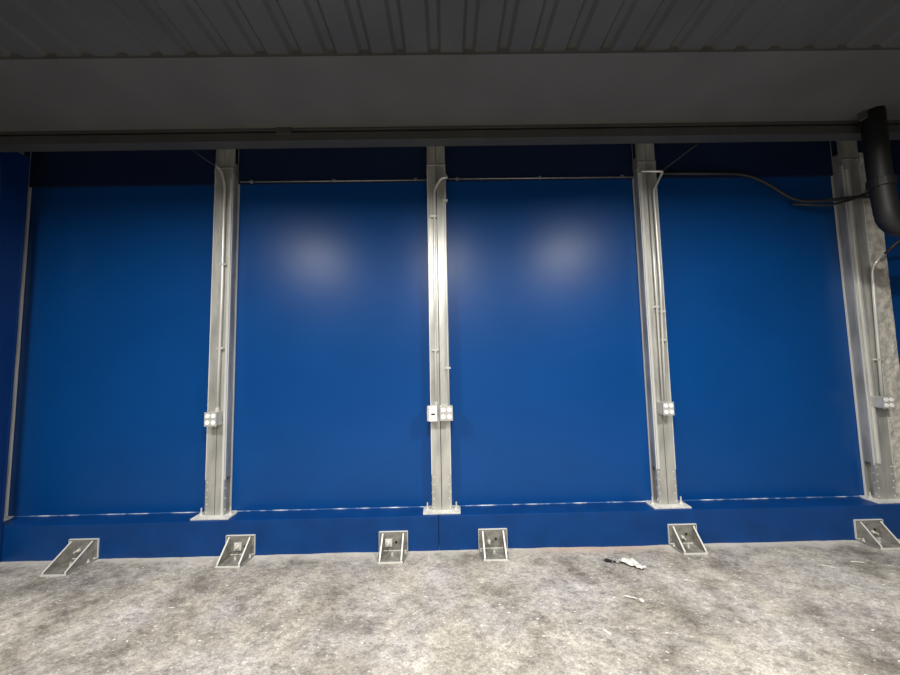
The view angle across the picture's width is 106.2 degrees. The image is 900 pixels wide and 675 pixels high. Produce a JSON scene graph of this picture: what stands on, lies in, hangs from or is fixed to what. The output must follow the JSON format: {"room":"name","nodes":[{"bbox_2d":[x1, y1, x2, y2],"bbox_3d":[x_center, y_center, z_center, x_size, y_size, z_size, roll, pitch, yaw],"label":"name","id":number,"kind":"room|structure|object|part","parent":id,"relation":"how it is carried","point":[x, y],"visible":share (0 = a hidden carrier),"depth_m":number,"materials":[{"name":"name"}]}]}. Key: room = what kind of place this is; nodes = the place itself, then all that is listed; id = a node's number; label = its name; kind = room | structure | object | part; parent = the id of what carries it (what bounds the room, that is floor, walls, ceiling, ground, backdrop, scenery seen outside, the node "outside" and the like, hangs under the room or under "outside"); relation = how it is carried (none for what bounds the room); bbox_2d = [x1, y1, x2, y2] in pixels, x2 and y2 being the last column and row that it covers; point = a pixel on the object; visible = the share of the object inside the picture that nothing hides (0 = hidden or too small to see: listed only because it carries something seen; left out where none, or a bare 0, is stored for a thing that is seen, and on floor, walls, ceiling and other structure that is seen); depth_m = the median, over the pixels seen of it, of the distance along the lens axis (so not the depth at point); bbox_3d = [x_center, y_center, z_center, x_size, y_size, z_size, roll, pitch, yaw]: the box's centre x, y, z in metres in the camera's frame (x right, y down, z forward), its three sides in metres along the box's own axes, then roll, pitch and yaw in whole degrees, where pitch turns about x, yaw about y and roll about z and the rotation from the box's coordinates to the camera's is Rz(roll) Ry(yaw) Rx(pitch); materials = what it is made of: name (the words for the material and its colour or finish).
{"room":"industrial warehouse","nodes":[
{"label":"industrial warehouse","id":0,"kind":"room"},
{"bbox_2d":[0,539,899,674],"bbox_3d":[0.038,1.390,-1.114,14.000,0.015,7.980,-1,-4,-1],"label":"floor","id":1,"kind":"structure","parent":0,"point":[763,608],"depth_m":1.98,"materials":[{"name":"concrete"}]},
{"bbox_2d":[0,152,29,561],"bbox_3d":[-3.620,0.107,2.639,0.250,3.250,0.170,-1,-4,-1],"label":"wall","id":2,"kind":"structure","parent":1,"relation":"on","point":[14,166],"depth_m":2.69,"materials":[{"name":"paint"}]},
{"bbox_2d":[39,538,99,576],"bbox_3d":[-2.836,1.633,2.519,0.226,0.158,0.209,-1,-4,-1],"label":"bracket","id":3,"kind":"object","parent":1,"relation":"on","point":[78,553],"visible":1,"depth_m":2.56,"materials":[{"name":"metal"}]},
{"bbox_3d":[-2.835,1.706,2.511,0.218,0.010,0.196,-1,-4,-1],"label":"foot plate","id":4,"kind":"part","parent":3,"relation":"part of","materials":[{"name":"metal"}]},
{"bbox_3d":[-2.837,1.642,2.619,0.218,0.149,0.009,-1,-4,-1],"label":"plate","id":5,"kind":"part","parent":3,"relation":"part of","materials":[{"name":"metal"}]},
{"bbox_2d":[215,534,255,567],"bbox_3d":[-1.629,1.612,2.554,0.226,0.158,0.162,-1,-4,-1],"label":"bracket","id":6,"kind":"object","parent":1,"relation":"on","point":[238,550],"visible":1,"depth_m":2.60,"materials":[{"name":"metal"}]},
{"bbox_3d":[-1.627,1.685,2.546,0.218,0.010,0.148,-1,-4,-1],"label":"foot plate","id":7,"kind":"part","parent":6,"relation":"part of","materials":[{"name":"metal"}]},
{"bbox_3d":[-1.645,1.621,2.621,0.056,0.056,0.009,-1,-4,-1],"label":"washer plate","id":8,"kind":"part","parent":6,"relation":"part of","materials":[{"name":"metal"}]},
{"bbox_3d":[-1.629,1.619,2.631,0.218,0.149,0.009,-1,-4,-1],"label":"plate","id":9,"kind":"part","parent":6,"relation":"part of","materials":[{"name":"metal"}]},
{"bbox_2d":[378,530,407,563],"bbox_3d":[-0.441,1.589,2.567,0.226,0.158,0.160,-1,-4,-1],"label":"bracket","id":10,"kind":"object","parent":1,"relation":"on","point":[393,545],"visible":1,"depth_m":2.63,"materials":[{"name":"metal"}]},
{"bbox_3d":[-0.478,1.599,2.633,0.056,0.056,0.009,-1,-4,-1],"label":"washer plate","id":11,"kind":"part","parent":10,"relation":"part of","materials":[{"name":"metal"}]},
{"bbox_3d":[-0.440,1.662,2.559,0.218,0.010,0.146,-1,-4,-1],"label":"foot plate","id":12,"kind":"part","parent":10,"relation":"part of","materials":[{"name":"metal"}]},
{"bbox_3d":[-0.442,1.596,2.642,0.218,0.149,0.009,-1,-4,-1],"label":"plate","id":13,"kind":"part","parent":10,"relation":"part of","materials":[{"name":"metal"}]},
{"bbox_2d":[478,528,508,561],"bbox_3d":[0.337,1.574,2.574,0.226,0.158,0.162,-1,-4,-1],"label":"bracket","id":14,"kind":"object","parent":1,"relation":"on","point":[493,544],"visible":1,"depth_m":2.64,"materials":[{"name":"metal"}]},
{"bbox_3d":[0.336,1.581,2.650,0.218,0.149,0.009,-1,-4,-1],"label":"plate","id":15,"kind":"part","parent":14,"relation":"part of","materials":[{"name":"metal"}]},
{"bbox_3d":[0.338,1.647,2.566,0.218,0.010,0.148,-1,-4,-1],"label":"foot plate","id":16,"kind":"part","parent":14,"relation":"part of","materials":[{"name":"metal"}]},
{"bbox_2d":[603,557,646,568],"bbox_3d":[1.253,1.608,2.441,0.285,0.024,0.107,-3,-5,25],"label":"scrap","id":17,"kind":"object","parent":1,"relation":"on","point":[632,562],"visible":1,"depth_m":2.43,"materials":[{"name":"paper"}]},
{"bbox_2d":[667,523,707,554],"bbox_3d":[1.833,1.546,2.597,0.226,0.158,0.146,-1,-4,-1],"label":"bracket","id":18,"kind":"object","parent":1,"relation":"on","point":[684,538],"visible":1,"depth_m":2.64,"materials":[{"name":"metal"}]},
{"bbox_3d":[1.833,1.553,2.665,0.218,0.149,0.009,-1,-4,-1],"label":"plate","id":19,"kind":"part","parent":18,"relation":"part of","materials":[{"name":"metal"}]},
{"bbox_3d":[1.835,1.619,2.589,0.218,0.010,0.132,-1,-4,-1],"label":"foot plate","id":20,"kind":"part","parent":18,"relation":"part of","materials":[{"name":"metal"}]},
{"bbox_2d":[853,519,899,549],"bbox_3d":[3.322,1.518,2.611,0.226,0.158,0.146,-1,-4,-1],"label":"bracket","id":21,"kind":"object","parent":1,"relation":"on","point":[872,532],"visible":1,"depth_m":2.64,"materials":[{"name":"metal"}]},
{"bbox_3d":[3.321,1.524,2.680,0.218,0.149,0.009,-1,-4,-1],"label":"plate","id":22,"kind":"part","parent":21,"relation":"part of","materials":[{"name":"metal"}]},
{"bbox_3d":[3.323,1.590,2.603,0.218,0.010,0.132,-1,-4,-1],"label":"foot plate","id":23,"kind":"part","parent":21,"relation":"part of","materials":[{"name":"metal"}]},
{"bbox_2d":[0,0,899,56],"bbox_3d":[-0.032,-1.917,-1.444,13.980,0.020,6.840,-1,-4,-1],"label":"ceiling","id":24,"kind":"structure","parent":0,"point":[28,28],"depth_m":1.81,"materials":[{"name":"metal"}]},
{"bbox_2d":[0,120,899,151],"bbox_3d":[-0.055,-1.545,2.590,13.000,0.103,0.098,-1,-4,-1],"label":"steel beam","id":25,"kind":"structure","parent":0,"point":[785,131],"depth_m":2.56,"materials":[{"name":"grey metal"}]},
{"bbox_3d":[-1.246,-1.550,2.537,0.115,0.052,0.010,-1,-4,-1],"label":"splice plate","id":26,"kind":"part","parent":25,"relation":"part of","materials":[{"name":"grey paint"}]},
{"bbox_2d":[8,175,899,515],"bbox_3d":[-0.032,-0.112,3.008,14.000,3.600,0.120,-1,-4,-1],"label":"wall","id":27,"kind":"structure","parent":0,"point":[547,382],"depth_m":2.93,"materials":[{"name":"blue paint"}]},
{"bbox_2d":[1,507,438,561],"bbox_3d":[-3.543,1.619,2.705,6.908,0.282,0.172,-1,-4,-1],"label":"trim","id":28,"kind":"structure","parent":27,"relation":"attached to","point":[43,538],"depth_m":2.64,"materials":[{"name":"blue paint"}]},
{"bbox_2d":[4,152,31,520],"bbox_3d":[-3.771,-0.112,2.839,0.304,3.198,0.146,-1,-4,-1],"label":"steel column","id":29,"kind":"structure","parent":28,"relation":"on","point":[6,517],"depth_m":2.88,"materials":[{"name":"white metal"}]},
{"bbox_3d":[-3.740,1.477,2.722,0.304,0.012,0.144,-1,-4,-1],"label":"plate","id":30,"kind":"part","parent":29,"relation":"part of","materials":[{"name":"metal"}]},
{"bbox_2d":[190,149,239,520],"bbox_3d":[-1.934,-0.147,2.857,0.304,3.198,0.146,-1,-4,-1],"label":"steel column","id":31,"kind":"structure","parent":28,"relation":"on","point":[225,158],"depth_m":2.84,"materials":[{"name":"white metal"}]},
{"bbox_3d":[-2.010,-0.050,2.878,0.006,2.985,0.091,-1,-4,-2],"label":"edge trim","id":32,"kind":"part","parent":31,"relation":"part of","materials":[{"name":"white metal"}]},
{"bbox_2d":[204,411,222,426],"bbox_3d":[-1.911,0.656,2.737,0.097,0.113,0.092,-1,-4,-1],"label":"outlet box","id":33,"kind":"object","parent":31,"relation":"attached to","point":[212,418],"visible":1,"depth_m":2.69,"materials":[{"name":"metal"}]},
{"bbox_3d":[-1.911,0.653,2.697,0.097,0.113,0.005,-1,-4,-1],"label":"plate","id":34,"kind":"part","parent":33,"relation":"part of","materials":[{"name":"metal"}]},
{"bbox_3d":[-1.902,1.442,2.740,0.304,0.012,0.144,-1,-4,-1],"label":"plate","id":35,"kind":"part","parent":31,"relation":"part of","materials":[{"name":"metal"}]},
{"bbox_2d":[215,163,226,411],"bbox_3d":[-1.946,-0.444,2.838,0.110,2.111,0.051,-1,-4,-1],"label":"conduit","id":36,"kind":"object","parent":31,"relation":"attached to","point":[222,264],"visible":0.98,"depth_m":2.83,"materials":[{"name":"metal"}]},
{"bbox_2d":[192,150,215,164],"bbox_3d":[-2.040,-1.493,2.789,0.052,0.079,0.225,-3,-5,26],"label":"cable","id":37,"kind":"object","parent":36,"relation":"attached to","point":[214,163],"visible":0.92,"depth_m":2.79,"materials":[{"name":"black plastic"}]},
{"bbox_2d":[220,178,232,515],"bbox_3d":[-1.862,0.028,2.822,0.018,2.818,0.016,-1,-4,-1],"label":"channel","id":38,"kind":"object","parent":31,"relation":"attached to","point":[231,179],"visible":1,"depth_m":2.81,"materials":[{"name":"metal"}]},
{"bbox_3d":[-1.854,-0.053,2.879,0.006,2.985,0.091,-1,-4,1],"label":"edge trim","id":39,"kind":"part","parent":31,"relation":"part of","materials":[{"name":"white metal"}]},
{"bbox_2d":[423,146,460,514],"bbox_3d":[-0.097,-0.182,2.876,0.304,3.198,0.146,-1,-4,-1],"label":"steel column","id":40,"kind":"structure","parent":28,"relation":"on","point":[440,440],"depth_m":2.84,"materials":[{"name":"white metal"}]},
{"bbox_3d":[-0.174,-0.085,2.896,0.006,2.985,0.091,-1,-4,-2],"label":"edge trim","id":41,"kind":"part","parent":40,"relation":"part of","materials":[{"name":"white metal"}]},
{"bbox_2d":[427,405,437,420],"bbox_3d":[-0.145,0.616,2.755,0.082,0.120,0.092,-1,-4,-1],"label":"switch box","id":42,"kind":"object","parent":40,"relation":"attached to","point":[432,415],"visible":0.95,"depth_m":2.71,"materials":[{"name":"metal"}]},
{"bbox_3d":[-0.136,0.612,2.715,0.066,0.120,0.005,-1,-4,-1],"label":"plate","id":43,"kind":"part","parent":42,"relation":"part of","materials":[{"name":"white plastic"}]},
{"bbox_2d":[430,176,447,405],"bbox_3d":[-0.079,-0.413,2.852,0.159,1.953,0.047,-1,-4,4],"label":"conduit","id":44,"kind":"object","parent":40,"relation":"attached to","point":[433,216],"visible":0.97,"depth_m":2.85,"materials":[{"name":"metal"}]},
{"bbox_3d":[-0.065,1.406,2.758,0.304,0.012,0.144,-1,-4,-1],"label":"plate","id":45,"kind":"part","parent":40,"relation":"part of","materials":[{"name":"metal"}]},
{"bbox_2d":[442,174,450,404],"bbox_3d":[-0.030,-0.430,2.862,0.045,1.978,0.034,-1,-4,-1],"label":"conduit","id":46,"kind":"object","parent":40,"relation":"attached to","point":[444,200],"visible":0.95,"depth_m":2.85,"materials":[{"name":"metal"}]},
{"bbox_2d":[440,405,452,420],"bbox_3d":[-0.030,0.612,2.756,0.104,0.118,0.092,-1,-4,-1],"label":"outlet box","id":47,"kind":"object","parent":40,"relation":"attached to","point":[446,411],"visible":1,"depth_m":2.71,"materials":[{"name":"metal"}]},
{"bbox_3d":[-0.017,-0.088,2.897,0.006,2.985,0.091,-1,-4,1],"label":"edge trim","id":48,"kind":"part","parent":40,"relation":"part of","materials":[{"name":"white metal"}]},
{"bbox_2d":[240,178,426,183],"bbox_3d":[-1.032,-1.393,3.003,1.650,0.024,0.016,-1,-4,-1],"label":"rod","id":49,"kind":"object","parent":27,"relation":"attached to","point":[415,179],"visible":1,"depth_m":3.00,"materials":[{"name":"metal"}]},
{"bbox_2d":[14,496,858,516],"bbox_3d":[0.809,1.398,2.841,8.900,0.009,0.008,-1,-4,-1],"label":"trim","id":50,"kind":"structure","parent":27,"relation":"attached to","point":[829,496],"depth_m":2.83,"materials":[{"name":"silver metal"}]},
{"bbox_2d":[0,45,899,131],"bbox_3d":[-0.059,-1.733,2.579,14.000,0.270,1.212,-1,-4,-1],"label":"beam","id":51,"kind":"structure","parent":27,"relation":"attached to","point":[226,90],"depth_m":2.21,"materials":[{"name":"grey metal"}]},
{"bbox_2d":[24,140,899,187],"bbox_3d":[-0.061,-1.586,3.045,14.000,0.375,0.022,-1,-4,-1],"label":"trim","id":52,"kind":"structure","parent":27,"relation":"attached to","point":[134,168],"depth_m":3.03,"materials":[{"name":"paint"}]},
{"bbox_2d":[446,175,633,180],"bbox_3d":[0.803,-1.428,3.021,1.680,0.024,0.016,-1,-4,-1],"label":"rod","id":53,"kind":"object","parent":27,"relation":"attached to","point":[621,176],"visible":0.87,"depth_m":3.02,"materials":[{"name":"metal"}]},
{"bbox_2d":[439,497,899,550],"bbox_3d":[3.457,1.485,2.774,7.090,0.282,0.172,-1,-4,-1],"label":"trim","id":54,"kind":"structure","parent":27,"relation":"attached to","point":[831,518],"depth_m":2.68,"materials":[{"name":"blue paint"}]},
{"bbox_2d":[632,143,691,508],"bbox_3d":[1.754,-0.217,2.894,0.304,3.198,0.146,-1,-4,-1],"label":"steel column","id":55,"kind":"structure","parent":54,"relation":"on","point":[663,480],"depth_m":2.88,"materials":[{"name":"white metal"}]},
{"bbox_3d":[1.677,-0.121,2.914,0.006,2.985,0.091,-1,-4,-2],"label":"edge trim","id":56,"kind":"part","parent":55,"relation":"part of","materials":[{"name":"white metal"}]},
{"bbox_2d":[638,172,659,468],"bbox_3d":[1.687,-0.184,2.867,0.018,2.530,0.016,-1,-4,-1],"label":"channel","id":57,"kind":"object","parent":55,"relation":"attached to","point":[639,173],"visible":1,"depth_m":2.86,"materials":[{"name":"metal"}]},
{"bbox_2d":[641,170,666,400],"bbox_3d":[1.770,-0.462,2.867,0.186,1.983,0.059,-1,-4,-1],"label":"conduit","id":58,"kind":"object","parent":55,"relation":"attached to","point":[661,311],"visible":0.98,"depth_m":2.87,"materials":[{"name":"metal"}]},
{"bbox_2d":[664,143,698,169],"bbox_3d":[1.956,-1.531,2.833,0.293,0.156,0.021,-5,-5,39],"label":"cable","id":59,"kind":"object","parent":58,"relation":"attached to","point":[697,143],"visible":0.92,"depth_m":2.84,"materials":[{"name":"black plastic"}]},
{"bbox_2d":[647,173,663,400],"bbox_3d":[1.749,-0.451,2.879,0.038,1.964,0.033,-1,-4,-1],"label":"conduit","id":60,"kind":"object","parent":55,"relation":"attached to","point":[648,183],"visible":1,"depth_m":2.87,"materials":[{"name":"metal"}]},
{"bbox_2d":[656,401,674,414],"bbox_3d":[1.767,0.578,2.774,0.090,0.107,0.092,-1,-4,-1],"label":"outlet box","id":61,"kind":"object","parent":55,"relation":"attached to","point":[663,407],"visible":1,"depth_m":2.73,"materials":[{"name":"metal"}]},
{"bbox_3d":[1.767,0.575,2.734,0.090,0.107,0.005,-1,-4,-1],"label":"plate","id":62,"kind":"part","parent":61,"relation":"part of","materials":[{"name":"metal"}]},
{"bbox_3d":[1.833,-0.124,2.916,0.006,2.985,0.091,-1,-4,1],"label":"edge trim","id":63,"kind":"part","parent":55,"relation":"part of","materials":[{"name":"white metal"}]},
{"bbox_3d":[1.785,1.371,2.776,0.304,0.012,0.144,-1,-4,-1],"label":"plate","id":64,"kind":"part","parent":55,"relation":"part of","materials":[{"name":"metal"}]},
{"bbox_2d":[830,141,899,503],"bbox_3d":[3.568,-0.252,2.912,0.304,3.198,0.146,-1,-4,-1],"label":"steel column","id":65,"kind":"structure","parent":54,"relation":"on","point":[878,479],"depth_m":2.91,"materials":[{"name":"white metal"}]},
{"bbox_3d":[3.491,-0.155,2.932,0.006,2.985,0.091,-1,-4,-2],"label":"edge trim","id":66,"kind":"part","parent":65,"relation":"part of","materials":[{"name":"white metal"}]},
{"bbox_2d":[845,169,880,463],"bbox_3d":[3.523,-0.219,2.885,0.018,2.530,0.016,-1,-4,-1],"label":"channel","id":67,"kind":"object","parent":65,"relation":"attached to","point":[863,319],"visible":1,"depth_m":2.88,"materials":[{"name":"metal"}]},
{"bbox_3d":[3.648,-0.159,2.934,0.006,2.985,0.091,-1,-4,1],"label":"edge trim","id":68,"kind":"part","parent":65,"relation":"part of","materials":[{"name":"white metal"}]},
{"bbox_2d":[871,255,883,395],"bbox_3d":[3.631,-0.108,2.859,0.117,1.187,0.050,-3,-5,23],"label":"conduit","id":69,"kind":"object","parent":65,"relation":"attached to","point":[877,338],"visible":1,"depth_m":2.86,"materials":[{"name":"metal"}]},
{"bbox_2d":[884,239,899,253],"bbox_3d":[3.732,-0.790,2.692,0.072,0.162,0.358,0,-4,-17],"label":"cable","id":70,"kind":"object","parent":69,"relation":"attached to","point":[892,246],"visible":1,"depth_m":2.81,"materials":[{"name":"black plastic"}]},
{"bbox_3d":[3.600,1.336,2.795,0.304,0.012,0.144,-1,-4,-1],"label":"plate","id":71,"kind":"part","parent":65,"relation":"part of","materials":[{"name":"metal"}]},
{"bbox_2d":[870,396,894,408],"bbox_3d":[3.571,0.531,2.793,0.092,0.098,0.092,-1,-4,-1],"label":"outlet box","id":72,"kind":"object","parent":65,"relation":"attached to","point":[885,402],"visible":1,"depth_m":2.75,"materials":[{"name":"metal"}]},
{"bbox_3d":[3.572,0.528,2.753,0.092,0.098,0.005,-1,-4,-1],"label":"plate","id":73,"kind":"part","parent":72,"relation":"part of","materials":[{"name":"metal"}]},
{"bbox_2d":[858,153,899,498],"bbox_3d":[3.730,-0.149,2.931,0.154,2.988,0.098,-1,-4,-1],"label":"concrete pillar","id":74,"kind":"structure","parent":54,"relation":"on","point":[876,238],"depth_m":2.89,"materials":[{"name":"grey concrete"}]},
{"bbox_2d":[658,172,869,202],"bbox_3d":[2.812,-1.332,2.985,1.876,0.342,0.086,-1,-4,4],"label":"cable","id":75,"kind":"object","parent":27,"relation":"attached to","point":[758,179],"visible":0.91,"depth_m":3.00,"materials":[{"name":"black plastic"}]},
{"bbox_2d":[791,192,868,206],"bbox_3d":[3.395,-1.197,2.935,0.717,0.095,0.056,-2,-4,10],"label":"cable","id":76,"kind":"object","parent":27,"relation":"attached to","point":[865,193],"visible":0.8,"depth_m":2.94,"materials":[{"name":"black plastic"}]},
{"bbox_2d":[858,105,899,236],"bbox_3d":[4.181,-1.198,2.470,2.286,0.982,0.144,-1,-4,-1],"label":"pipe","id":77,"kind":"object","parent":27,"relation":"hanging from","point":[881,179],"visible":1,"depth_m":2.43,"materials":[{"name":"grey paint"}]}
]}

